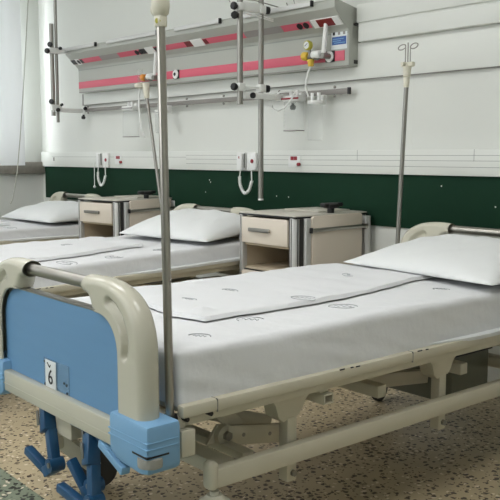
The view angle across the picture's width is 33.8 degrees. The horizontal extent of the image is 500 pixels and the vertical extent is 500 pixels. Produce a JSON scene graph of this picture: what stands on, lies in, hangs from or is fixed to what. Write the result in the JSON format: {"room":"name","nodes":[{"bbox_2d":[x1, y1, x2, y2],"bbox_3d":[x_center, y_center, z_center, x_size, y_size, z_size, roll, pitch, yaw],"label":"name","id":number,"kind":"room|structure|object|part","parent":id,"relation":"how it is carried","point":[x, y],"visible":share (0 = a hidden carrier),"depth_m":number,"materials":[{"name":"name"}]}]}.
{"room":"hospital room","nodes":[
{"label":"hospital room","id":0,"kind":"room"},
{"bbox_2d":[0,0,43,219],"bbox_3d":[-4.462,-0.999,5.334,6.550,3.000,0.300,-6,9,-40],"label":"wall","id":1,"kind":"structure","parent":0,"point":[29,187],"depth_m":7.23,"materials":[{"name":"paint"}]},
{"bbox_2d":[0,162,44,173],"bbox_3d":[-3.985,-0.551,5.749,5.345,0.105,0.360,-6,9,-40],"label":"trim","id":2,"kind":"structure","parent":1,"relation":"attached to","point":[29,167],"depth_m":7.20,"materials":[{"name":"stone"}]},
{"bbox_3d":[-2.721,-2.403,6.335,2.103,0.024,0.024,-6,9,-40],"label":"curtain rod","id":3,"kind":"object","parent":1,"relation":"attached to","visible":0},
{"bbox_2d":[0,0,24,165],"bbox_3d":[-2.705,-1.520,6.449,1.943,1.720,0.020,-6,9,-40],"label":"window curtain","id":4,"kind":"object","parent":3,"relation":"hanging from","point":[11,80],"visible":1,"depth_m":7.03,"materials":[{"name":"white fabric"}]},
{"bbox_2d":[10,0,28,203],"bbox_3d":[-1.972,-1.416,7.032,0.243,2.042,0.009,-6,9,-40],"label":"string","id":5,"kind":"object","parent":3,"relation":"hanging from","point":[28,0],"visible":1,"depth_m":7.06,"materials":[{"name":"grey"}]},
{"bbox_2d":[0,387,499,499],"bbox_3d":[-1.779,0.907,2.339,6.950,0.100,8.643,-6,9,-40],"label":"floor","id":6,"kind":"structure","parent":0,"point":[460,460],"depth_m":3.01,"materials":[{"name":"beige stone"}]},
{"bbox_2d":[0,468,45,499],"bbox_3d":[-2.204,0.906,1.913,3.355,0.002,8.143,-6,9,-40],"label":"trim","id":7,"kind":"structure","parent":6,"relation":"in","point":[11,488],"depth_m":2.76,"materials":[{"name":"green stone"}]},
{"bbox_2d":[0,191,101,244],"bbox_3d":[-2.174,0.019,6.018,2.119,0.820,1.007,-6,9,-40],"label":"hospital bed","id":8,"kind":"object","parent":6,"relation":"on","point":[58,196],"visible":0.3,"depth_m":6.51,"materials":[{"name":"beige plastic"}]},
{"bbox_2d":[0,219,78,240],"bbox_3d":[-2.134,-0.129,6.004,1.865,0.095,0.914,-6,9,-40],"label":"mattress","id":9,"kind":"object","parent":8,"relation":"on","point":[19,230],"visible":0.7,"depth_m":6.02,"materials":[{"name":"white fabric"}]},
{"bbox_2d":[0,221,10,225],"bbox_3d":[-2.328,-0.179,5.957,1.046,0.039,0.635,-6,9,-40],"label":"cover","id":10,"kind":"object","parent":9,"relation":"on","point":[2,223],"visible":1,"depth_m":6.11,"materials":[{"name":"white fabric"}]},
{"bbox_2d":[1,201,78,222],"bbox_3d":[-1.561,-0.309,6.429,0.450,0.150,0.800,-6,9,-42],"label":"bed pillow","id":11,"kind":"object","parent":9,"relation":"on","point":[47,211],"visible":0.87,"depth_m":6.24,"materials":[{"name":"white fabric"}]},
{"bbox_2d":[77,190,174,280],"bbox_3d":[-0.862,0.013,5.835,0.482,0.874,0.554,6,9,43],"label":"base cabinet","id":12,"kind":"object","parent":6,"relation":"on","point":[110,216],"visible":0.36,"depth_m":5.64,"materials":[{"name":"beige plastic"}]},
{"bbox_3d":[-1.086,-0.262,5.647,0.165,0.020,0.020,6,9,43],"label":"handle","id":13,"kind":"part","parent":12,"relation":"part of","materials":[{"name":"metal"}]},
{"bbox_3d":[-1.059,-0.258,5.646,0.370,0.136,0.019,6,9,43],"label":"drawer","id":14,"kind":"part","parent":12,"relation":"part of","materials":[{"name":"beige laminate"}]},
{"bbox_2d":[78,196,171,200],"bbox_3d":[-0.868,-0.364,5.810,0.438,0.012,0.527,6,9,43],"label":"countertop","id":15,"kind":"structure","parent":12,"relation":"on","point":[111,198],"depth_m":5.69,"materials":[{"name":"beige laminate"}]},
{"bbox_2d":[114,195,158,197],"bbox_3d":[-0.799,-0.385,5.901,0.260,0.008,0.245,6,9,43],"label":"tray","id":16,"kind":"object","parent":15,"relation":"on","point":[122,196],"depth_m":5.82,"materials":[{"name":"beige plastic"}]},
{"bbox_2d":[34,203,254,297],"bbox_3d":[-0.990,0.213,4.340,2.119,0.820,1.007,-6,9,-40],"label":"hospital bed","id":17,"kind":"object","parent":6,"relation":"on","point":[231,268],"visible":0.12,"depth_m":4.30,"materials":[{"name":"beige plastic"}]},
{"bbox_2d":[31,234,239,287],"bbox_3d":[-0.952,0.056,4.324,1.866,0.163,0.914,-5,9,-40],"label":"mattress","id":18,"kind":"object","parent":17,"relation":"on","point":[185,254],"visible":0.62,"depth_m":4.22,"materials":[{"name":"white fabric"}]},
{"bbox_2d":[0,236,142,261],"bbox_3d":[-1.136,0.009,4.273,1.072,0.062,0.653,-6,9,-40],"label":"cover","id":19,"kind":"object","parent":18,"relation":"on","point":[38,251],"visible":0.93,"depth_m":4.33,"materials":[{"name":"white fabric"}]},
{"bbox_2d":[120,208,239,241],"bbox_3d":[-0.361,-0.154,4.741,0.760,0.156,0.418,6,9,44],"label":"bed pillow","id":20,"kind":"object","parent":18,"relation":"on","point":[188,224],"visible":0.84,"depth_m":4.57,"materials":[{"name":"white fabric"}]},
{"bbox_3d":[-0.690,0.253,4.582,1.000,0.174,0.720,-6,9,-40],"label":"lifting frame","id":21,"kind":"part","parent":17,"relation":"part of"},
{"bbox_2d":[142,83,160,210],"bbox_3d":[-0.611,-0.519,5.384,0.048,1.149,0.275,-6,9,-40],"label":"pole","id":22,"kind":"object","parent":17,"relation":"attached to","point":[146,86],"visible":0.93,"depth_m":5.39,"materials":[{"name":"metal"}]},
{"bbox_3d":[-0.189,0.104,4.988,0.027,0.065,0.667,-6,9,-40],"label":"rail","id":23,"kind":"part","parent":17,"relation":"part of","materials":[{"name":"beige plastic"}]},
{"bbox_3d":[-0.208,-0.033,4.957,0.024,0.288,0.722,-6,9,-40],"label":"headboard","id":24,"kind":"part","parent":17,"relation":"part of","materials":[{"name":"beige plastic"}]},
{"bbox_2d":[0,222,499,499],"bbox_3d":[0.230,0.378,2.912,2.119,0.820,1.007,-6,9,-40],"label":"hospital bed","id":25,"kind":"object","parent":6,"relation":"on","point":[91,371],"visible":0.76,"depth_m":2.25,"materials":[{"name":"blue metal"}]},
{"bbox_3d":[-0.600,0.475,2.325,0.007,0.042,0.027,-3,7,-23],"label":"wear plate","id":26,"kind":"part","parent":25,"relation":"part of","materials":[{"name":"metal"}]},
{"bbox_3d":[-0.560,0.507,2.326,0.090,0.165,0.174,-6,9,-40],"label":"crank arm","id":27,"kind":"part","parent":25,"relation":"part of","materials":[{"name":"blue paint"}]},
{"bbox_3d":[-0.532,0.420,2.256,0.027,0.065,0.632,-6,9,-40],"label":"rail","id":28,"kind":"part","parent":25,"relation":"part of","materials":[{"name":"beige plastic"}]},
{"bbox_3d":[-0.515,0.279,2.255,0.024,0.288,0.684,-6,9,-40],"label":"footboard","id":29,"kind":"part","parent":25,"relation":"part of","materials":[{"name":"blue plastic"}]},
{"bbox_3d":[-0.431,0.516,2.111,0.007,0.042,0.027,-3,7,-23],"label":"wear plate","id":30,"kind":"part","parent":25,"relation":"part of","materials":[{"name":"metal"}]},
{"bbox_3d":[-0.392,0.549,2.122,0.100,0.171,0.109,-6,9,-40],"label":"crank arm","id":31,"kind":"part","parent":25,"relation":"part of","materials":[{"name":"blue paint"}]},
{"bbox_3d":[-0.331,0.499,2.035,0.048,0.072,0.139,-5,8,-37],"label":"brake lever","id":32,"kind":"part","parent":25,"relation":"part of","materials":[{"name":"blue plastic"}]},
{"bbox_2d":[150,0,173,415],"bbox_3d":[-0.213,-0.362,1.919,0.129,1.535,0.068,3,7,28],"label":"pole","id":33,"kind":"object","parent":25,"relation":"attached to","point":[159,9],"visible":0.98,"depth_m":1.92,"materials":[{"name":"metal"}]},
{"bbox_3d":[-0.226,0.331,2.505,0.575,0.014,0.850,-6,9,-40],"label":"deck panel","id":34,"kind":"part","parent":25,"relation":"part of","materials":[{"name":"beige metal"}]},
{"bbox_2d":[70,264,499,406],"bbox_3d":[0.271,0.205,2.896,1.865,0.144,0.914,-6,9,-40],"label":"mattress","id":35,"kind":"object","parent":25,"relation":"on","point":[237,353],"visible":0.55,"depth_m":2.34,"materials":[{"name":"white fabric"}]},
{"bbox_2d":[133,263,433,321],"bbox_3d":[0.112,0.124,2.896,1.166,0.037,0.603,-6,9,-40],"label":"cover","id":36,"kind":"object","parent":35,"relation":"on","point":[207,299],"visible":0.94,"depth_m":2.80,"materials":[{"name":"white fabric"}]},
{"bbox_2d":[344,234,499,285],"bbox_3d":[0.818,0.019,3.240,0.530,0.131,0.760,-5,8,-35],"label":"bed pillow","id":37,"kind":"object","parent":35,"relation":"on","point":[466,258],"visible":1,"depth_m":3.13,"materials":[{"name":"white fabric"}]},
{"bbox_3d":[0.099,0.520,2.303,0.158,0.254,0.056,-6,9,-40],"label":"support post","id":38,"kind":"part","parent":25,"relation":"part of","materials":[{"name":"beige metal"}]},
{"bbox_3d":[0.275,0.474,2.945,1.719,0.082,0.886,-6,9,-40],"label":"frame","id":39,"kind":"part","parent":25,"relation":"part of","materials":[{"name":"beige metal"}]},
{"bbox_2d":[395,42,418,243],"bbox_3d":[0.721,-0.358,3.821,0.075,1.186,0.099,-1,7,-5],"label":"pole","id":40,"kind":"object","parent":25,"relation":"attached to","point":[407,66],"visible":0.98,"depth_m":3.80,"materials":[{"name":"metal"}]},
{"bbox_3d":[0.530,0.418,3.154,1.000,0.174,0.720,-6,9,-40],"label":"lifting frame","id":41,"kind":"part","parent":25,"relation":"part of","materials":[{"name":"beige metal"}]},
{"bbox_3d":[0.621,0.470,2.738,0.158,0.254,0.056,-6,9,-40],"label":"support post","id":42,"kind":"part","parent":25,"relation":"part of","materials":[{"name":"beige metal"}]},
{"bbox_3d":[0.694,0.373,3.390,0.260,0.008,0.535,-6,9,-40],"label":"housing lid","id":43,"kind":"part","parent":25,"relation":"part of","materials":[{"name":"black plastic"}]},
{"bbox_2d":[239,202,370,273],"bbox_3d":[0.290,0.176,4.422,0.554,0.874,0.482,-6,9,-40],"label":"bedside cabinet","id":44,"kind":"object","parent":6,"relation":"on","point":[273,239],"visible":0.48,"depth_m":4.25,"materials":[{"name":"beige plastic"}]},
{"bbox_3d":[0.075,0.309,4.304,0.019,0.387,0.370,-6,9,-40],"label":"door","id":45,"kind":"part","parent":44,"relation":"part of","materials":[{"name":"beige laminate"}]},
{"bbox_3d":[0.048,-0.102,4.261,0.020,0.020,0.165,-6,9,-40],"label":"handle","id":46,"kind":"part","parent":44,"relation":"part of","materials":[{"name":"metal"}]},
{"bbox_3d":[0.075,-0.098,4.257,0.019,0.136,0.370,-6,9,-40],"label":"drawer","id":47,"kind":"part","parent":44,"relation":"part of","materials":[{"name":"beige laminate"}]},
{"bbox_2d":[240,209,366,216],"bbox_3d":[0.285,-0.201,4.397,0.527,0.012,0.438,-6,9,-40],"label":"countertop","id":48,"kind":"structure","parent":44,"relation":"on","point":[276,212],"depth_m":4.30,"materials":[{"name":"beige laminate"}]},
{"bbox_2d":[285,207,349,211],"bbox_3d":[0.365,-0.221,4.479,0.245,0.008,0.260,-6,9,-40],"label":"tray","id":49,"kind":"object","parent":48,"relation":"on","point":[305,209],"depth_m":4.42,"materials":[{"name":"beige plastic"}]},
{"bbox_2d":[38,0,499,381],"bbox_3d":[0.805,-0.881,4.317,0.200,3.000,8.643,-6,9,-40],"label":"wall","id":50,"kind":"structure","parent":0,"point":[456,110],"depth_m":5.11,"materials":[{"name":"paint"}]},
{"bbox_2d":[93,153,109,187],"bbox_3d":[-1.183,-0.625,6.485,0.052,0.279,0.228,-6,9,-40],"label":"station","id":51,"kind":"object","parent":50,"relation":"attached to","point":[102,159],"visible":1,"depth_m":6.46,"materials":[{"name":"white plastic"}]},
{"bbox_3d":[-1.169,-0.557,6.460,0.029,0.116,0.145,-5,8,-37],"label":"spiral cord","id":52,"kind":"part","parent":51,"relation":"part of","materials":[{"name":"white plastic"}]},
{"bbox_2d":[115,156,121,163],"bbox_3d":[-1.015,-0.691,6.303,0.018,0.065,0.107,-6,9,-40],"label":"wall socket","id":53,"kind":"object","parent":50,"relation":"attached to","point":[118,159],"visible":1,"depth_m":6.29,"materials":[{"name":"white plastic"}]},
{"bbox_2d":[63,0,360,92],"bbox_3d":[-0.443,-1.284,5.436,0.223,0.344,2.956,-6,9,-40],"label":"medical wall panel","id":54,"kind":"object","parent":50,"relation":"attached to","point":[205,51],"visible":0.95,"depth_m":5.07,"materials":[{"name":"grey paint"}]},
{"bbox_3d":[-1.310,-1.550,6.285,0.018,0.027,0.500,-6,9,-40],"label":"accessory rail","id":55,"kind":"part","parent":54,"relation":"part of","materials":[{"name":"silver metal"}]},
{"bbox_3d":[-1.040,-1.430,6.081,0.034,0.032,0.260,-6,9,-40],"label":"blank plate","id":56,"kind":"part","parent":54,"relation":"part of","materials":[{"name":"grey"}]},
{"bbox_3d":[-0.831,-1.478,5.719,0.018,0.027,0.650,-6,9,-40],"label":"accessory rail","id":57,"kind":"part","parent":54,"relation":"part of","materials":[{"name":"silver metal"}]},
{"bbox_2d":[134,52,156,88],"bbox_3d":[-0.719,-1.248,5.722,0.088,0.236,0.249,-6,9,-40],"label":"gas regulator","id":58,"kind":"object","parent":54,"relation":"attached to","point":[151,76],"visible":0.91,"depth_m":5.66,"materials":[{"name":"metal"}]},
{"bbox_2d":[138,89,145,137],"bbox_3d":[-0.765,-0.971,5.787,0.039,0.364,0.068,-6,9,-40],"label":"hose","id":59,"kind":"object","parent":58,"relation":"hanging from","point":[139,89],"visible":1,"depth_m":5.78,"materials":[{"name":"white plastic"}]},
{"bbox_3d":[-0.744,-1.206,5.755,0.046,0.052,0.045,-6,9,-40],"label":"control knob","id":60,"kind":"part","parent":58,"relation":"part of","materials":[{"name":"orange plastic"}]},
{"bbox_3d":[-0.687,-1.376,5.662,0.044,0.041,0.100,-6,9,-40],"label":"socket plate","id":61,"kind":"part","parent":54,"relation":"part of","materials":[{"name":"white plastic"}]},
{"bbox_2d":[173,70,178,78],"bbox_3d":[-0.501,-1.183,5.531,0.019,0.060,0.066,-6,9,-40],"label":"outlet","id":62,"kind":"object","parent":54,"relation":"attached to","point":[175,72],"depth_m":5.52,"materials":[{"name":"white plastic"}]},
{"bbox_2d":[184,41,192,46],"bbox_3d":[-0.397,-1.334,5.321,0.033,0.031,0.070,-6,9,-40],"label":"socket","id":63,"kind":"object","parent":54,"relation":"attached to","point":[186,43],"depth_m":5.32,"materials":[{"name":"red plastic"}]},
{"bbox_3d":[-0.335,-1.404,5.134,0.018,0.027,0.470,-6,9,-40],"label":"accessory rail","id":64,"kind":"part","parent":54,"relation":"part of","materials":[{"name":"silver metal"}]},
{"bbox_3d":[-0.333,-1.323,5.245,0.044,0.041,0.120,-6,9,-40],"label":"socket plate","id":65,"kind":"part","parent":54,"relation":"part of","materials":[{"name":"white plastic"}]},
{"bbox_3d":[0.076,-1.263,4.763,0.034,0.032,0.330,-6,9,-40],"label":"blank plate","id":66,"kind":"part","parent":54,"relation":"part of","materials":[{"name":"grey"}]},
{"bbox_3d":[0.144,-1.332,4.568,0.018,0.027,0.560,-6,9,-40],"label":"accessory rail","id":67,"kind":"part","parent":54,"relation":"part of","materials":[{"name":"silver metal"}]},
{"bbox_2d":[300,23,330,66],"bbox_3d":[0.354,-1.109,4.454,0.188,0.221,0.070,6,9,42],"label":"gas regulator","id":68,"kind":"object","parent":54,"relation":"attached to","point":[309,56],"visible":1,"depth_m":4.43,"materials":[{"name":"metal"}]},
{"bbox_3d":[0.306,-1.063,4.512,0.046,0.052,0.045,-6,9,-40],"label":"control knob","id":69,"kind":"part","parent":68,"relation":"part of","materials":[{"name":"yellow plastic"}]},
{"bbox_2d":[305,66,311,96],"bbox_3d":[0.317,-0.924,4.512,0.030,0.164,0.047,-2,7,-17],"label":"hose","id":70,"kind":"object","parent":68,"relation":"hanging from","point":[310,67],"visible":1,"depth_m":4.51,"materials":[{"name":"white plastic"}]},
{"bbox_2d":[316,18,335,26],"bbox_3d":[0.403,-1.212,4.373,0.040,0.038,0.117,-6,9,-40],"label":"socket","id":71,"kind":"object","parent":54,"relation":"attached to","point":[331,22],"depth_m":4.37,"materials":[{"name":"red plastic"}]},
{"bbox_3d":[0.407,-1.212,4.371,0.044,0.041,0.210,-6,9,-40],"label":"socket plate","id":72,"kind":"part","parent":54,"relation":"part of","materials":[{"name":"white plastic"}]},
{"bbox_2d":[325,51,334,62],"bbox_3d":[0.428,-1.043,4.433,0.019,0.060,0.066,-6,9,-40],"label":"outlet","id":73,"kind":"object","parent":54,"relation":"attached to","point":[332,60],"depth_m":4.42,"materials":[{"name":"white plastic"}]},
{"bbox_2d":[85,86,350,113],"bbox_3d":[-0.396,-0.994,5.538,0.063,0.066,2.941,-6,9,-40],"label":"rail","id":74,"kind":"object","parent":50,"relation":"attached to","point":[347,90],"visible":0.73,"depth_m":5.33,"materials":[{"name":"grey metal"}]},
{"bbox_2d":[44,0,86,121],"bbox_3d":[-1.447,-1.692,6.430,0.334,1.375,0.079,-6,9,-40],"label":"pole","id":75,"kind":"object","parent":74,"relation":"attached to","point":[56,109],"visible":1,"depth_m":6.41,"materials":[{"name":"metal"}]},
{"bbox_3d":[-1.442,-1.107,6.524,0.282,0.060,0.044,-6,9,-40],"label":"support arm","id":76,"kind":"part","parent":75,"relation":"part of","materials":[{"name":"white plastic"}]},
{"bbox_2d":[119,102,140,136],"bbox_3d":[-0.854,-0.948,5.974,0.115,0.253,0.180,-6,9,-40],"label":"jar","id":77,"kind":"object","parent":74,"relation":"hanging from","point":[134,107],"visible":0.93,"depth_m":5.93,"materials":[{"name":"white plastic"}]},
{"bbox_3d":[-0.865,-1.041,5.948,0.072,0.062,0.138,-6,9,-40],"label":"lid","id":78,"kind":"part","parent":77,"relation":"part of","materials":[{"name":"white plastic"}]},
{"bbox_2d":[154,105,171,113],"bbox_3d":[-0.600,-0.906,5.668,0.122,0.201,0.094,-6,9,-40],"label":"jar","id":79,"kind":"object","parent":74,"relation":"hanging from","point":[169,107],"visible":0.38,"depth_m":5.67,"materials":[{"name":"white plastic"}]},
{"bbox_2d":[229,0,295,199],"bbox_3d":[0.113,-1.014,4.522,0.484,1.484,0.174,-6,9,-40],"label":"pole","id":80,"kind":"object","parent":74,"relation":"attached to","point":[259,9],"visible":0.86,"depth_m":4.53,"materials":[{"name":"metal"}]},
{"bbox_3d":[-0.082,-1.310,4.409,0.034,0.043,0.043,-6,9,-40],"label":"clamp knob","id":81,"kind":"part","parent":80,"relation":"part of","materials":[{"name":"black plastic"}]},
{"bbox_3d":[-0.082,-0.886,4.458,0.034,0.043,0.043,-6,9,-40],"label":"clamp knob","id":82,"kind":"part","parent":80,"relation":"part of","materials":[{"name":"black plastic"}]},
{"bbox_3d":[-0.079,-1.262,4.412,0.042,0.044,0.044,-6,9,-40],"label":"clamp knob","id":83,"kind":"part","parent":80,"relation":"part of","materials":[{"name":"black plastic"}]},
{"bbox_3d":[0.016,-0.849,4.515,0.033,0.034,0.014,-6,9,-40],"label":"arm knob","id":84,"kind":"part","parent":80,"relation":"part of","materials":[{"name":"black plastic"}]},
{"bbox_3d":[0.092,-0.902,4.596,0.034,0.043,0.043,-2,7,-21],"label":"clamp knob","id":85,"kind":"part","parent":80,"relation":"part of","materials":[{"name":"black plastic"}]},
{"bbox_3d":[0.092,-1.326,4.548,0.034,0.043,0.043,-2,7,-21],"label":"clamp knob","id":86,"kind":"part","parent":80,"relation":"part of","materials":[{"name":"black plastic"}]},
{"bbox_3d":[0.111,-0.862,4.625,0.367,0.060,0.044,-6,9,-40],"label":"support arm","id":87,"kind":"part","parent":80,"relation":"part of","materials":[{"name":"white plastic"}]},
{"bbox_2d":[281,90,305,130],"bbox_3d":[0.258,-0.788,4.659,0.115,0.228,0.160,-6,9,-40],"label":"jar","id":88,"kind":"object","parent":74,"relation":"hanging from","point":[300,97],"visible":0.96,"depth_m":4.62,"materials":[{"name":"white plastic"}]},
{"bbox_2d":[271,90,295,111],"bbox_3d":[0.188,-0.835,4.607,0.069,0.120,0.139,-6,9,-40],"label":"hose","id":89,"kind":"object","parent":88,"relation":"attached to","point":[279,92],"visible":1,"depth_m":4.60,"materials":[{"name":"white plastic"}]},
{"bbox_3d":[0.248,-0.869,4.634,0.072,0.062,0.118,-6,9,-40],"label":"lid","id":90,"kind":"part","parent":88,"relation":"part of","materials":[{"name":"white plastic"}]},
{"bbox_2d":[307,92,325,104],"bbox_3d":[0.368,-0.735,4.537,0.110,0.261,0.089,-6,9,-40],"label":"jar","id":91,"kind":"object","parent":74,"relation":"hanging from","point":[321,99],"visible":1,"depth_m":4.50,"materials":[{"name":"white plastic"}]},
{"bbox_2d":[237,152,257,194],"bbox_3d":[-0.030,-0.476,5.121,0.052,0.263,0.184,-6,9,-40],"label":"station","id":92,"kind":"object","parent":50,"relation":"attached to","point":[245,161],"visible":1,"depth_m":5.11,"materials":[{"name":"white plastic"}]},
{"bbox_3d":[-0.030,-0.401,5.114,0.029,0.116,0.145,-5,8,-37],"label":"spiral cord","id":93,"kind":"part","parent":92,"relation":"part of","materials":[{"name":"white plastic"}]},
{"bbox_2d":[41,149,499,176],"bbox_3d":[0.760,-0.453,4.241,0.030,0.126,8.110,-6,9,-40],"label":"wall trunking","id":94,"kind":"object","parent":50,"relation":"attached to","point":[277,161],"depth_m":4.65,"materials":[{"name":"plastic"}]},
{"bbox_2d":[45,166,499,228],"bbox_3d":[0.778,-0.254,4.256,0.012,0.277,8.075,-6,9,-40],"label":"wall panel","id":95,"kind":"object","parent":50,"relation":"attached to","point":[469,201],"depth_m":4.70,"materials":[{"name":"green paint"}]},
{"bbox_2d":[82,24,499,105],"bbox_3d":[1.014,-0.949,3.885,0.022,0.190,7.330,-6,9,-40],"label":"trim","id":96,"kind":"structure","parent":50,"relation":"attached to","point":[473,47],"depth_m":4.21,"materials":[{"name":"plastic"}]},
{"bbox_2d":[288,156,300,166],"bbox_3d":[0.255,-0.517,4.801,0.018,0.065,0.107,-6,9,-40],"label":"wall socket","id":97,"kind":"object","parent":50,"relation":"attached to","point":[293,161],"visible":1,"depth_m":4.80,"materials":[{"name":"white plastic"}]},
{"bbox_2d":[186,149,499,167],"bbox_3d":[0.816,-0.463,4.149,0.001,0.085,7.900,-6,9,-40],"label":"trim","id":98,"kind":"structure","parent":50,"relation":"attached to","point":[474,149],"depth_m":4.21,"materials":[{"name":"grey"}]},
{"bbox_2d":[357,0,499,41],"bbox_3d":[1.960,-1.007,2.720,0.055,0.193,4.350,-6,9,-40],"label":"trim","id":99,"kind":"structure","parent":50,"relation":"attached to","point":[382,19],"depth_m":4.02,"materials":[{"name":"plastic"}]}
]}

